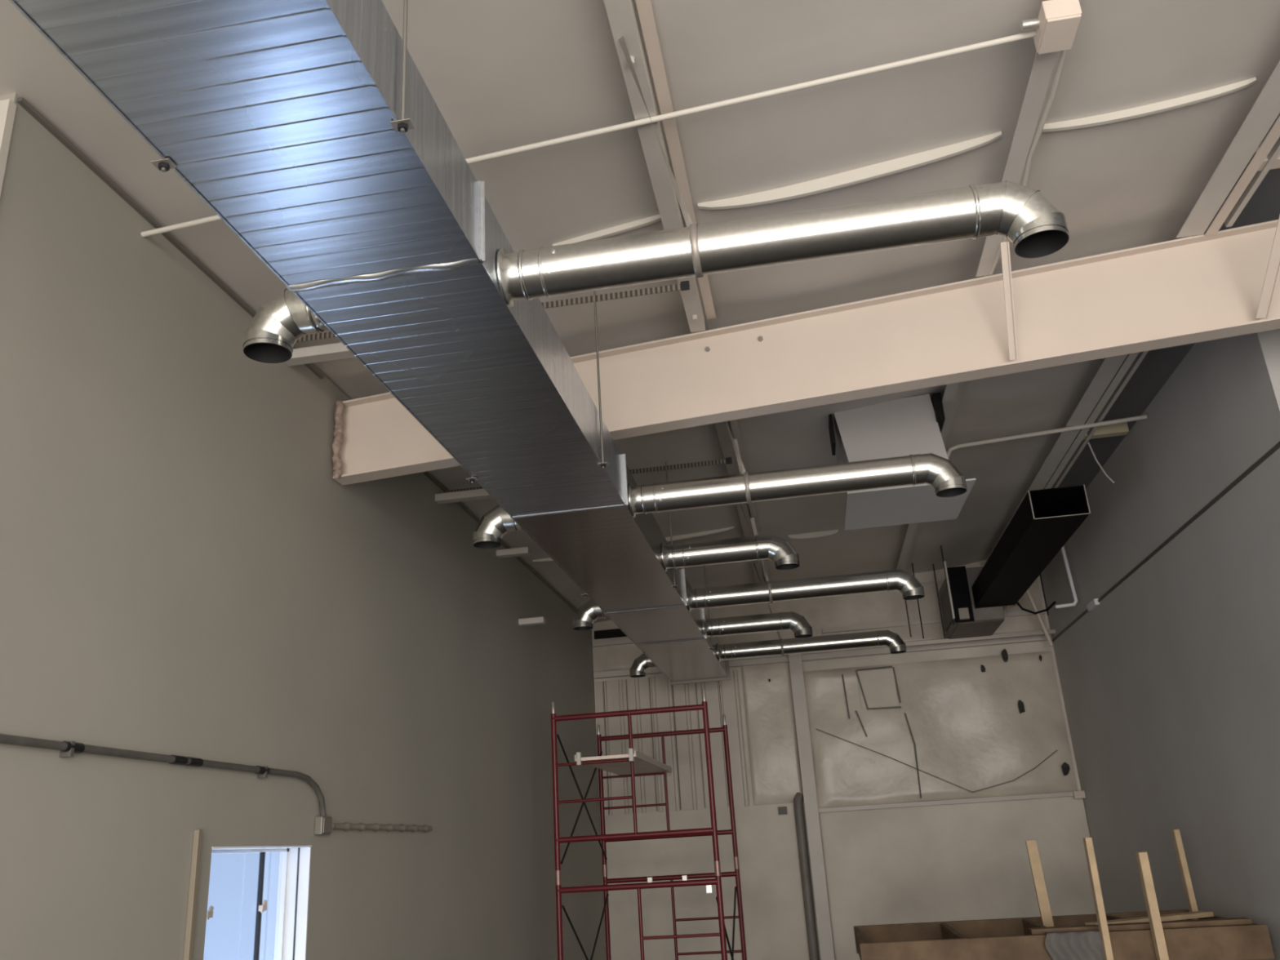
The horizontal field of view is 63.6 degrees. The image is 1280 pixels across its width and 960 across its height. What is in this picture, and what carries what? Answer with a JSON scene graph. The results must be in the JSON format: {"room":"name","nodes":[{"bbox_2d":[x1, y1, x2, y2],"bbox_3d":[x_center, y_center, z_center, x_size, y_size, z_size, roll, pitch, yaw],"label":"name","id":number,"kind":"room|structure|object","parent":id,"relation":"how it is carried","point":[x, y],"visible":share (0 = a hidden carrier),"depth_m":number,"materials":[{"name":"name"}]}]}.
{"room":"warehouse under construction","nodes":[
{"label":"warehouse under construction","id":0,"kind":"room"},
{"bbox_2d":[0,92,605,959],"bbox_3d":[-2.415,1.246,4.640,0.300,5.260,20.650,-6,-20,8],"label":"wall","id":1,"kind":"structure","parent":0,"point":[186,570],"depth_m":5.49,"materials":[{"name":"grey paint"}]},
{"bbox_2d":[0,98,16,196],"bbox_3d":[-2.493,0.862,3.434,0.060,5.180,0.040,-6,-20,8],"label":"trim","id":2,"kind":"structure","parent":1,"relation":"attached to","point":[7,108],"depth_m":4.25,"materials":[{"name":"grey paint"}]},
{"bbox_2d":[0,733,326,816],"bbox_3d":[-2.316,1.179,4.128,0.050,0.261,4.686,-6,-20,8],"label":"conduit","id":3,"kind":"object","parent":1,"relation":"attached to","point":[67,748],"visible":0.98,"depth_m":4.68,"materials":[{"name":"grey"}]},
{"bbox_2d":[183,829,203,959],"bbox_3d":[-2.077,2.784,4.623,0.028,2.310,0.035,-6,-20,8],"label":"batten","id":4,"kind":"object","parent":1,"relation":"attached to","point":[197,834],"visible":1,"depth_m":4.90,"materials":[{"name":"brown wood"}]},
{"bbox_2d":[206,844,311,959],"bbox_3d":[-2.075,2.844,5.342,0.185,1.790,1.065,-6,-20,8],"label":"window","id":5,"kind":"structure","parent":1,"relation":"in","point":[291,918],"depth_m":5.99,"materials":[{"name":"white"}]},
{"bbox_2d":[16,97,577,612],"bbox_3d":[-1.664,0.262,9.700,0.045,0.020,11.510,-6,-20,8],"label":"trim","id":6,"kind":"structure","parent":1,"relation":"attached to","point":[21,101],"depth_m":5.21,"materials":[{"name":"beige metal"}]},
{"bbox_2d":[284,342,355,365],"bbox_3d":[-1.639,-0.829,6.398,1.200,0.065,0.100,-6,-20,8],"label":"rail","id":7,"kind":"object","parent":1,"relation":"attached to","point":[336,351],"visible":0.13,"depth_m":6.41,"materials":[{"name":"metal"}]},
{"bbox_2d":[314,816,332,835],"bbox_3d":[-1.913,2.089,6.238,0.060,0.105,0.130,-6,-20,8],"label":"junction box","id":8,"kind":"object","parent":1,"relation":"attached to","point":[322,824],"visible":1,"depth_m":6.19,"materials":[{"name":"grey"}]},
{"bbox_2d":[331,400,345,479],"bbox_3d":[-2.051,-0.278,7.020,0.083,0.579,0.080,-6,-20,8],"label":"foam sealant","id":9,"kind":"object","parent":1,"relation":"attached to","point":[340,406],"visible":1,"depth_m":7.00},
{"bbox_2d":[332,822,433,832],"bbox_3d":[-1.758,2.407,7.147,0.053,0.053,1.750,-6,-20,8],"label":"conduit","id":10,"kind":"object","parent":1,"relation":"attached to","point":[346,826],"visible":0.98,"depth_m":7.01,"materials":[{"name":"beige"}]},
{"bbox_2d":[435,488,492,504],"bbox_3d":[-1.183,0.101,8.924,1.200,0.065,0.100,-6,-20,8],"label":"rail","id":11,"kind":"object","parent":1,"relation":"attached to","point":[477,494],"visible":0.44,"depth_m":8.94,"materials":[{"name":"metal"}]},
{"bbox_2d":[496,546,530,558],"bbox_3d":[-1.307,0.749,10.653,0.340,0.065,0.100,-6,-20,8],"label":"rail","id":12,"kind":"object","parent":1,"relation":"attached to","point":[524,551],"visible":1,"depth_m":10.61,"materials":[{"name":"metal"}]},
{"bbox_2d":[518,616,546,626],"bbox_3d":[-1.172,1.538,11.214,0.280,0.065,0.100,-6,-20,8],"label":"rail","id":13,"kind":"object","parent":1,"relation":"attached to","point":[535,620],"visible":1,"depth_m":11.17,"materials":[{"name":"metal"}]},
{"bbox_2d":[333,219,1279,485],"bbox_3d":[1.917,-0.963,6.655,8.140,1.127,0.152,-6,-20,8],"label":"roof beam","id":14,"kind":"structure","parent":1,"relation":"attached to","point":[1197,288],"depth_m":6.66,"materials":[{"name":"white paint"}]},
{"bbox_2d":[1000,241,1017,359],"bbox_3d":[2.264,-1.095,6.333,0.047,0.622,0.434,-7,-20,10],"label":"brace","id":15,"kind":"object","parent":14,"relation":"attached to","point":[1005,248],"visible":1,"depth_m":6.33,"materials":[{"name":"white paint"}]},
{"bbox_2d":[1255,214,1279,318],"bbox_3d":[3.694,-1.424,5.938,0.066,0.666,0.895,-5,-20,5],"label":"brace","id":16,"kind":"object","parent":14,"relation":"attached to","point":[1273,270],"visible":1,"depth_m":6.10,"materials":[{"name":"white paint"}]},
{"bbox_2d":[0,0,1279,623],"bbox_3d":[1.486,-1.994,5.151,8.750,0.824,21.200,-6,-20,8],"label":"ceiling","id":17,"kind":"structure","parent":0,"point":[1151,96],"depth_m":5.38,"materials":[{"name":"grey paint"}]},
{"bbox_2d":[151,158,177,172],"bbox_3d":[-1.481,-1.493,3.331,0.060,1.180,0.044,-6,-20,8],"label":"rod","id":18,"kind":"object","parent":17,"relation":"hanging from","point":[162,165],"visible":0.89,"depth_m":3.13,"materials":[{"name":"silver metal"}]},
{"bbox_2d":[390,0,415,133],"bbox_3d":[-0.733,-1.611,3.239,0.060,1.253,0.044,-6,-20,8],"label":"rod","id":19,"kind":"object","parent":17,"relation":"hanging from","point":[403,125],"visible":1,"depth_m":3.08,"materials":[{"name":"silver metal"}]},
{"bbox_2d":[8,0,730,684],"bbox_3d":[-0.396,0.176,7.004,0.790,0.390,14.228,-6,-20,8],"label":"duct","id":20,"kind":"object","parent":19,"relation":"hanging from","point":[277,115],"visible":0.99,"depth_m":3.57,"materials":[{"name":"grey metal"}]},
{"bbox_2d":[243,288,333,363],"bbox_3d":[-1.438,-0.663,4.243,0.371,0.289,0.228,-6,-20,8],"label":"duct elbow","id":21,"kind":"object","parent":20,"relation":"attached to","point":[271,336],"visible":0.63,"depth_m":4.17,"materials":[{"name":"silver metal"}]},
{"bbox_2d":[472,504,526,548],"bbox_3d":[-0.949,0.291,6.991,0.371,0.289,0.228,-6,-20,8],"label":"duct elbow","id":22,"kind":"object","parent":20,"relation":"attached to","point":[489,532],"visible":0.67,"depth_m":6.91,"materials":[{"name":"silver metal"}]},
{"bbox_2d":[572,599,610,630],"bbox_3d":[-0.456,1.252,9.758,0.371,0.289,0.228,-6,-20,8],"label":"duct elbow","id":23,"kind":"object","parent":20,"relation":"attached to","point":[588,612],"visible":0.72,"depth_m":9.68,"materials":[{"name":"silver metal"}]},
{"bbox_2d":[629,654,657,677],"bbox_3d":[0.055,2.249,12.627,0.371,0.289,0.228,-6,-20,8],"label":"duct elbow","id":24,"kind":"object","parent":20,"relation":"attached to","point":[641,664],"visible":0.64,"depth_m":12.54,"materials":[{"name":"silver metal"}]},
{"bbox_2d":[661,533,799,571],"bbox_3d":[0.709,0.582,8.087,1.052,0.289,0.228,-6,-20,8],"label":"pipe","id":25,"kind":"object","parent":20,"relation":"attached to","point":[774,548],"visible":1,"depth_m":8.02,"materials":[{"name":"silver metal"}]},
{"bbox_2d":[702,611,813,639],"bbox_3d":[1.238,1.542,10.859,1.122,0.289,0.228,-6,-20,8],"label":"pipe","id":26,"kind":"object","parent":20,"relation":"attached to","point":[793,621],"visible":1,"depth_m":10.79,"materials":[{"name":"silver metal"}]},
{"bbox_2d":[497,180,1069,306],"bbox_3d":[0.509,-0.890,3.943,2.117,0.289,0.228,-6,-20,8],"label":"pipe","id":27,"kind":"object","parent":20,"relation":"attached to","point":[1022,215],"visible":0.94,"depth_m":3.87,"materials":[{"name":"silver metal"}]},
{"bbox_2d":[628,453,966,517],"bbox_3d":[0.992,0.048,6.645,2.122,0.289,0.228,-6,-20,8],"label":"pipe","id":28,"kind":"object","parent":20,"relation":"attached to","point":[938,472],"visible":0.92,"depth_m":6.57,"materials":[{"name":"silver metal"}]},
{"bbox_2d":[686,568,924,612],"bbox_3d":[1.499,1.028,9.467,2.132,0.289,0.228,-6,-20,8],"label":"pipe","id":29,"kind":"object","parent":20,"relation":"attached to","point":[902,581],"visible":0.99,"depth_m":9.40,"materials":[{"name":"silver metal"}]},
{"bbox_2d":[716,630,906,662],"bbox_3d":[2.020,1.982,12.220,2.192,0.289,0.228,-6,-20,8],"label":"pipe","id":30,"kind":"object","parent":20,"relation":"attached to","point":[889,639],"visible":0.91,"depth_m":12.15,"materials":[{"name":"silver metal"}]},
{"bbox_2d":[295,280,689,342],"bbox_3d":[-0.968,-0.996,6.247,2.560,0.060,0.046,-6,-20,8],"label":"strut","id":31,"kind":"object","parent":17,"relation":"attached to","point":[685,285],"visible":0.57,"depth_m":6.13,"materials":[{"name":"grey metal"}]},
{"bbox_2d":[466,475,478,483],"bbox_3d":[-0.988,-0.489,6.067,0.060,1.077,0.044,-6,-20,8],"label":"rod","id":32,"kind":"object","parent":31,"relation":"hanging from","point":[472,480],"visible":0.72,"depth_m":5.88,"materials":[{"name":"silver metal"}]},
{"bbox_2d":[593,290,608,468],"bbox_3d":[-0.239,-0.597,5.971,0.060,1.131,0.044,-6,-20,8],"label":"rod","id":33,"kind":"object","parent":31,"relation":"hanging from","point":[602,464],"visible":0.96,"depth_m":5.94,"materials":[{"name":"silver metal"}]},
{"bbox_2d":[445,457,732,493],"bbox_3d":[-0.468,-0.022,9.051,2.560,0.060,0.046,-6,-20,8],"label":"strut","id":34,"kind":"object","parent":17,"relation":"attached to","point":[727,460],"visible":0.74,"depth_m":8.93,"materials":[{"name":"grey metal"}]},
{"bbox_2d":[665,461,678,589],"bbox_3d":[0.258,0.373,8.766,0.060,1.131,0.044,-6,-20,8],"label":"rod","id":35,"kind":"object","parent":34,"relation":"hanging from","point":[674,586],"visible":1,"depth_m":8.74,"materials":[{"name":"silver metal"}]},
{"bbox_2d":[603,0,715,332],"bbox_3d":[-0.171,-2.199,3.542,0.175,0.184,7.120,-6,-20,8],"label":"ceiling beam","id":36,"kind":"structure","parent":17,"relation":"attached to","point":[621,14],"depth_m":4.89,"materials":[{"name":"metal"}]},
{"bbox_2d":[141,30,1035,237],"bbox_3d":[-0.355,-1.603,4.860,4.322,0.330,0.028,-7,-20,8],"label":"conduit","id":37,"kind":"object","parent":36,"relation":"attached to","point":[1029,34],"visible":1,"depth_m":4.76,"materials":[{"name":"grey metal"}]},
{"bbox_2d":[618,35,703,278],"bbox_3d":[0.077,-1.315,4.168,0.260,1.145,0.205,-6,-20,8],"label":"strap","id":38,"kind":"object","parent":36,"relation":"hanging from","point":[692,227],"visible":0.84,"depth_m":4.07,"materials":[{"name":"grey metal"}]},
{"bbox_2d":[706,322,770,582],"bbox_3d":[1.129,0.329,10.849,0.175,0.166,8.200,-6,-20,8],"label":"ceiling beam","id":39,"kind":"structure","parent":17,"relation":"attached to","point":[727,449],"depth_m":9.46,"materials":[{"name":"grey metal"}]},
{"bbox_2d":[724,421,751,503],"bbox_3d":[0.558,-0.377,6.869,0.260,1.145,0.205,-6,-20,8],"label":"strap","id":40,"kind":"object","parent":39,"relation":"hanging from","point":[745,473],"visible":0.77,"depth_m":6.74,"materials":[{"name":"grey metal"}]},
{"bbox_2d":[739,503,773,603],"bbox_3d":[1.061,0.603,9.692,0.260,1.145,0.205,-6,-20,8],"label":"strap","id":41,"kind":"object","parent":39,"relation":"hanging from","point":[768,581],"visible":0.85,"depth_m":9.56,"materials":[{"name":"grey metal"}]},
{"bbox_2d":[753,563,784,656],"bbox_3d":[1.552,1.561,12.450,0.260,1.145,0.205,-6,-20,8],"label":"strap","id":42,"kind":"object","parent":39,"relation":"hanging from","point":[754,565],"visible":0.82,"depth_m":12.32,"materials":[{"name":"grey metal"}]},
{"bbox_2d":[828,392,975,530],"bbox_3d":[2.234,-0.148,9.009,1.090,0.795,1.130,-6,-20,8],"label":"hvac unit","id":43,"kind":"object","parent":17,"relation":"attached to","point":[911,425],"visible":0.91,"depth_m":8.62,"materials":[{"name":"grey metal"}]},
{"bbox_2d":[834,394,948,493],"bbox_3d":[2.193,-0.147,9.026,0.925,0.780,1.050,-6,-20,8],"label":"hood","id":44,"kind":"object","parent":43,"relation":"attached to","point":[906,426],"depth_m":8.58,"materials":[{"name":"grey metal"}]},
{"bbox_2d":[904,600,911,637],"bbox_3d":[3.533,1.579,13.743,0.017,1.036,0.017,-6,-20,8],"label":"hanging rod","id":45,"kind":"object","parent":17,"relation":"hanging from","point":[904,600],"visible":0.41,"depth_m":13.64,"materials":[{"name":"grey metal"}]},
{"bbox_2d":[911,563,924,639],"bbox_3d":[3.743,1.623,13.906,0.017,1.040,0.017,-6,-20,8],"label":"hanging rod","id":46,"kind":"object","parent":17,"relation":"hanging from","point":[912,563],"visible":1,"depth_m":13.84,"materials":[{"name":"grey metal"}]},
{"bbox_2d":[932,564,945,639],"bbox_3d":[4.072,1.651,14.052,0.017,1.047,0.017,-6,-20,8],"label":"hanging rod","id":47,"kind":"object","parent":17,"relation":"hanging from","point":[932,564],"visible":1,"depth_m":14.04,"materials":[{"name":"grey metal"}]},
{"bbox_2d":[896,275,985,571],"bbox_3d":[2.953,0.002,10.637,0.175,0.142,8.200,-6,-20,8],"label":"ceiling beam","id":48,"kind":"structure","parent":17,"relation":"attached to","point":[953,392],"depth_m":9.23,"materials":[{"name":"metal"}]},
{"bbox_2d":[940,545,954,625],"bbox_3d":[3.906,1.332,13.119,0.017,1.038,0.017,-6,-20,8],"label":"hanging rod","id":49,"kind":"object","parent":17,"relation":"hanging from","point":[940,545],"visible":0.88,"depth_m":13.16,"materials":[{"name":"grey metal"}]},
{"bbox_2d":[938,561,1004,639],"bbox_3d":[4.271,1.570,13.433,0.620,0.800,1.340,-6,-20,8],"label":"heater","id":50,"kind":"object","parent":49,"relation":"hanging from","point":[970,621],"visible":0.79,"depth_m":12.94,"materials":[{"name":"black metal"}]},
{"bbox_2d":[904,629,1055,646],"bbox_3d":[4.485,2.108,13.739,2.000,0.050,0.050,-6,-20,8],"label":"strut","id":51,"kind":"object","parent":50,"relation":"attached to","point":[1051,631],"visible":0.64,"depth_m":13.71,"materials":[{"name":"grey metal"}]},
{"bbox_2d":[971,484,1090,608],"bbox_3d":[4.071,0.821,11.033,0.488,0.274,3.862,-6,-20,8],"label":"duct","id":52,"kind":"object","parent":50,"relation":"attached to","point":[1045,520],"visible":1,"depth_m":10.15,"materials":[{"name":"black metal"}]},
{"bbox_2d":[1016,600,1056,614],"bbox_3d":[4.830,1.537,12.629,0.504,0.202,0.102,-4,-20,2],"label":"hose","id":53,"kind":"object","parent":52,"relation":"attached to","point":[1054,602],"visible":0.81,"depth_m":12.62,"materials":[{"name":"black rubber"}]},
{"bbox_2d":[975,0,1083,276],"bbox_3d":[1.653,-2.534,3.334,0.175,0.142,7.120,-6,-20,8],"label":"ceiling beam","id":54,"kind":"structure","parent":17,"relation":"attached to","point":[1038,89],"depth_m":5.26,"materials":[{"name":"metal"}]},
{"bbox_2d":[989,49,1066,274],"bbox_3d":[2.100,-1.674,5.602,0.065,0.039,2.151,-6,-20,7],"label":"cable","id":55,"kind":"object","parent":54,"relation":"attached to","point":[1062,55],"visible":0.69,"depth_m":5.23,"materials":[{"name":"grey plastic"}]},
{"bbox_2d":[1020,0,1081,54],"bbox_3d":[1.790,-1.982,4.519,0.220,0.110,0.210,-6,-20,8],"label":"junction box","id":56,"kind":"object","parent":54,"relation":"attached to","point":[1055,26],"visible":0.99,"depth_m":4.46,"materials":[{"name":"white paint"}]},
{"bbox_2d":[1026,588,1053,646],"bbox_3d":[5.210,1.623,13.588,0.455,1.107,0.074,13,-26,-39],"label":"conduit","id":57,"kind":"object","parent":17,"relation":"hanging from","point":[1028,592],"visible":0.61,"depth_m":13.52,"materials":[{"name":"grey metal"}]},
{"bbox_2d":[1039,573,1048,615],"bbox_3d":[4.984,1.042,12.921,0.017,1.325,0.017,-6,-20,8],"label":"hanging rod","id":58,"kind":"object","parent":17,"relation":"hanging from","point":[1040,574],"visible":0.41,"depth_m":12.78,"materials":[{"name":"grey metal"}]},
{"bbox_2d":[983,235,1190,565],"bbox_3d":[4.247,-0.227,10.487,0.335,0.168,8.200,-6,-20,8],"label":"ceiling beam","id":59,"kind":"structure","parent":17,"relation":"attached to","point":[1110,366],"depth_m":9.24,"materials":[{"name":"metal"}]},
{"bbox_2d":[1002,596,1022,609],"bbox_3d":[4.797,1.303,13.393,0.420,0.787,0.183,4,-21,-19],"label":"vent","id":60,"kind":"object","parent":59,"relation":"attached to","point":[1005,607],"visible":0.12,"depth_m":13.21,"materials":[{"name":"beige metal"}]},
{"bbox_2d":[946,414,1147,459],"bbox_3d":[3.712,-0.387,9.453,1.844,0.264,0.046,-5,-20,5],"label":"conduit","id":61,"kind":"object","parent":59,"relation":"attached to","point":[1144,416],"visible":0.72,"depth_m":9.46,"materials":[{"name":"metal"}]},
{"bbox_2d":[1079,422,1128,439],"bbox_3d":[4.444,-0.468,9.891,0.420,0.095,0.100,-6,-20,8],"label":"blocking","id":62,"kind":"object","parent":59,"relation":"attached to","point":[1121,428],"visible":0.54,"depth_m":9.84,"materials":[{"name":"beige"}]},
{"bbox_2d":[1087,442,1114,483],"bbox_3d":[4.391,-0.159,9.858,0.394,0.342,0.047,14,-26,-40],"label":"hanging wire","id":63,"kind":"object","parent":17,"relation":"hanging from","point":[1090,446],"visible":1,"depth_m":9.87,"materials":[{"name":"metal"}]},
{"bbox_2d":[1176,60,1279,238],"bbox_3d":[2.947,-2.763,3.183,0.335,0.168,7.120,-6,-20,8],"label":"ceiling beam","id":64,"kind":"structure","parent":17,"relation":"attached to","point":[1264,111],"depth_m":5.84,"materials":[{"name":"metal"}]},
{"bbox_2d":[1248,146,1279,171],"bbox_3d":[3.736,-1.859,5.884,0.450,0.095,0.100,-6,-20,8],"label":"blocking","id":65,"kind":"object","parent":64,"relation":"attached to","point":[1277,163],"visible":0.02,"depth_m":5.89,"materials":[{"name":"white paint"}]},
{"bbox_3d":[0.411,0.880,11.802,1.780,0.060,0.046,-6,-20,8],"label":"strut","id":66,"kind":"object","parent":17,"relation":"attached to","visible":0},
{"bbox_2d":[703,564,714,650],"bbox_3d":[0.756,1.344,11.561,0.060,1.131,0.044,-6,-20,8],"label":"rod","id":67,"kind":"object","parent":66,"relation":"hanging from","point":[711,647],"visible":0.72,"depth_m":11.51,"materials":[{"name":"silver metal"}]},
{"bbox_2d":[591,560,1096,959],"bbox_3d":[3.349,3.760,13.744,8.400,6.000,0.450,-6,-20,8],"label":"wall","id":68,"kind":"structure","parent":0,"point":[890,841],"depth_m":13.76,"materials":[{"name":"grey paint"}]},
{"bbox_2d":[777,806,787,814],"bbox_3d":[1.908,4.424,13.807,0.120,0.100,0.020,-6,-20,8],"label":"outlet cover","id":69,"kind":"object","parent":68,"relation":"attached to","point":[781,810],"visible":1,"depth_m":13.80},
{"bbox_2d":[793,792,818,959],"bbox_3d":[2.191,5.441,13.335,0.165,2.698,0.124,7,-22,-27],"label":"pipe","id":70,"kind":"object","parent":68,"relation":"attached to","point":[798,798],"visible":0.93,"depth_m":13.38,"materials":[{"name":"grey metal"}]},
{"bbox_2d":[816,728,1057,792],"bbox_3d":[3.913,3.651,13.611,3.055,0.959,0.010,-6,-20,8],"label":"cable","id":71,"kind":"object","parent":68,"relation":"attached to","point":[816,729],"visible":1,"depth_m":13.51,"materials":[{"name":"black rubber"}]},
{"bbox_2d":[1072,791,1085,798],"bbox_3d":[5.598,4.011,13.154,0.135,0.090,0.060,-6,-20,8],"label":"clip","id":72,"kind":"object","parent":68,"relation":"attached to","point":[1077,794],"visible":1,"depth_m":13.13,"materials":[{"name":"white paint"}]},
{"bbox_2d":[1040,328,1279,959],"bbox_3d":[5.124,2.461,9.875,0.160,5.630,7.610,-6,-20,8],"label":"wall","id":73,"kind":"structure","parent":0,"point":[1170,685],"depth_m":9.09,"materials":[{"name":"grey paint"}]},
{"bbox_2d":[1055,546,1078,608],"bbox_3d":[5.048,1.104,12.431,0.257,0.896,0.193,-6,-20,8],"label":"conduit","id":74,"kind":"object","parent":73,"relation":"attached to","point":[1063,550],"visible":0.77,"depth_m":12.31,"materials":[{"name":"white metal"}]},
{"bbox_2d":[1086,598,1099,610],"bbox_3d":[5.164,1.422,11.763,0.049,0.070,0.350,-6,-20,8],"label":"bracket","id":75,"kind":"object","parent":73,"relation":"attached to","point":[1094,603],"visible":1,"depth_m":11.70,"materials":[{"name":"white"}]},
{"bbox_2d":[1052,440,1279,641],"bbox_3d":[4.943,0.946,10.412,0.013,0.030,7.550,-6,-20,8],"label":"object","id":76,"kind":"structure","parent":73,"relation":"attached to","point":[1273,449],"depth_m":8.73,"materials":[{"name":"black metal"}]},
{"bbox_3d":[1.741,3.369,3.243,9.000,0.150,21.200,-6,-20,8],"label":"floor","id":77,"kind":"structure","parent":0,"visible":0},
{"bbox_2d":[551,688,746,959],"bbox_3d":[0.165,4.178,10.730,1.665,3.549,2.390,-6,-20,8],"label":"scaffold tower","id":78,"kind":"object","parent":77,"relation":"on","point":[713,832],"visible":1,"depth_m":10.16,"materials":[{"name":"red metal"}]},
{"bbox_2d":[574,748,671,779],"bbox_3d":[-0.127,3.113,11.254,0.610,0.120,2.620,-6,-20,8],"label":"plank","id":79,"kind":"object","parent":78,"relation":"on","point":[643,763],"visible":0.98,"depth_m":10.88,"materials":[{"name":"metal"}]},
{"bbox_2d":[647,876,653,882],"bbox_3d":[0.116,4.584,11.749,0.060,0.120,0.045,-6,-20,8],"label":"clamp","id":80,"kind":"object","parent":78,"relation":"attached to","point":[650,879],"visible":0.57,"depth_m":11.74,"materials":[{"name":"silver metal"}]},
{"bbox_2d":[681,875,687,880],"bbox_3d":[0.509,4.540,11.694,0.060,0.120,0.045,-6,-20,8],"label":"clamp","id":81,"kind":"object","parent":78,"relation":"attached to","point":[683,877],"visible":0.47,"depth_m":11.68,"materials":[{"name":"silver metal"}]},
{"bbox_2d":[705,884,712,893],"bbox_3d":[0.644,3.787,9.613,0.060,0.120,0.045,-6,-20,8],"label":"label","id":82,"kind":"object","parent":78,"relation":"attached to","point":[708,887],"visible":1,"depth_m":9.59,"materials":[{"name":"white paper"}]},
{"bbox_2d":[853,909,1275,959],"bbox_3d":[3.452,4.446,8.683,3.060,1.290,1.800,-6,-20,8],"label":"wooden crate","id":83,"kind":"object","parent":77,"relation":"on","point":[1000,939],"visible":0.84,"depth_m":8.12,"materials":[{"name":"brown wood"}]},
{"bbox_2d":[1025,840,1053,926],"bbox_3d":[3.631,3.740,9.326,0.120,0.923,0.040,-6,-20,8],"label":"stud","id":84,"kind":"object","parent":83,"relation":"on","point":[1031,845],"visible":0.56,"depth_m":9.34,"materials":[{"name":"beige wood"}]},
{"bbox_2d":[1044,929,1104,959],"bbox_3d":[3.383,3.652,8.020,0.459,0.260,0.143,-6,-20,8],"label":"cloth","id":85,"kind":"object","parent":83,"relation":"on","point":[1086,944],"visible":0.98,"depth_m":7.98,"materials":[{"name":"grey fabric"}]},
{"bbox_2d":[1027,917,1252,934],"bbox_3d":[3.947,3.539,8.186,1.650,0.040,0.150,-6,-20,8],"label":"board","id":86,"kind":"object","parent":83,"relation":"on","point":[1234,921],"visible":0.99,"depth_m":8.12,"materials":[{"name":"brown wood"}]},
{"bbox_2d":[1084,911,1213,924],"bbox_3d":[4.284,3.690,8.664,1.280,0.038,0.156,4,-21,-19],"label":"board","id":87,"kind":"object","parent":83,"relation":"on","point":[1197,914],"visible":0.69,"depth_m":8.66,"materials":[{"name":"brown wood"}]},
{"bbox_2d":[1170,829,1199,927],"bbox_3d":[4.953,3.656,9.335,0.060,0.940,0.090,-6,-20,8],"label":"stud","id":88,"kind":"object","parent":83,"relation":"on","point":[1175,833],"visible":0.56,"depth_m":9.35,"materials":[{"name":"beige wood"}]},
{"bbox_2d":[1082,837,1113,959],"bbox_3d":[3.587,3.765,7.844,0.075,1.981,0.090,-6,-20,8],"label":"stud","id":89,"kind":"object","parent":77,"relation":"on","point":[1087,842],"visible":1,"depth_m":8.00,"materials":[{"name":"beige wood"}]},
{"bbox_2d":[1135,852,1168,959],"bbox_3d":[3.972,3.784,7.769,0.075,1.850,0.090,-6,-20,8],"label":"stud","id":90,"kind":"object","parent":77,"relation":"on","point":[1154,918],"visible":1,"depth_m":7.92,"materials":[{"name":"beige wood"}]},
{"label":"outside","id":91,"kind":"structure","parent":0,"visible":0},
{"bbox_3d":[-2.351,3.714,5.569,0.530,1.240,3.600,-6,-20,8],"label":"apron","id":92,"kind":"object","parent":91,"visible":0},
{"bbox_2d":[203,852,279,959],"bbox_3d":[-2.677,2.273,6.125,0.050,1.840,3.596,-6,-20,8],"label":"window glass","id":93,"kind":"object","parent":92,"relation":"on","point":[229,935],"visible":0.09,"depth_m":6.57,"materials":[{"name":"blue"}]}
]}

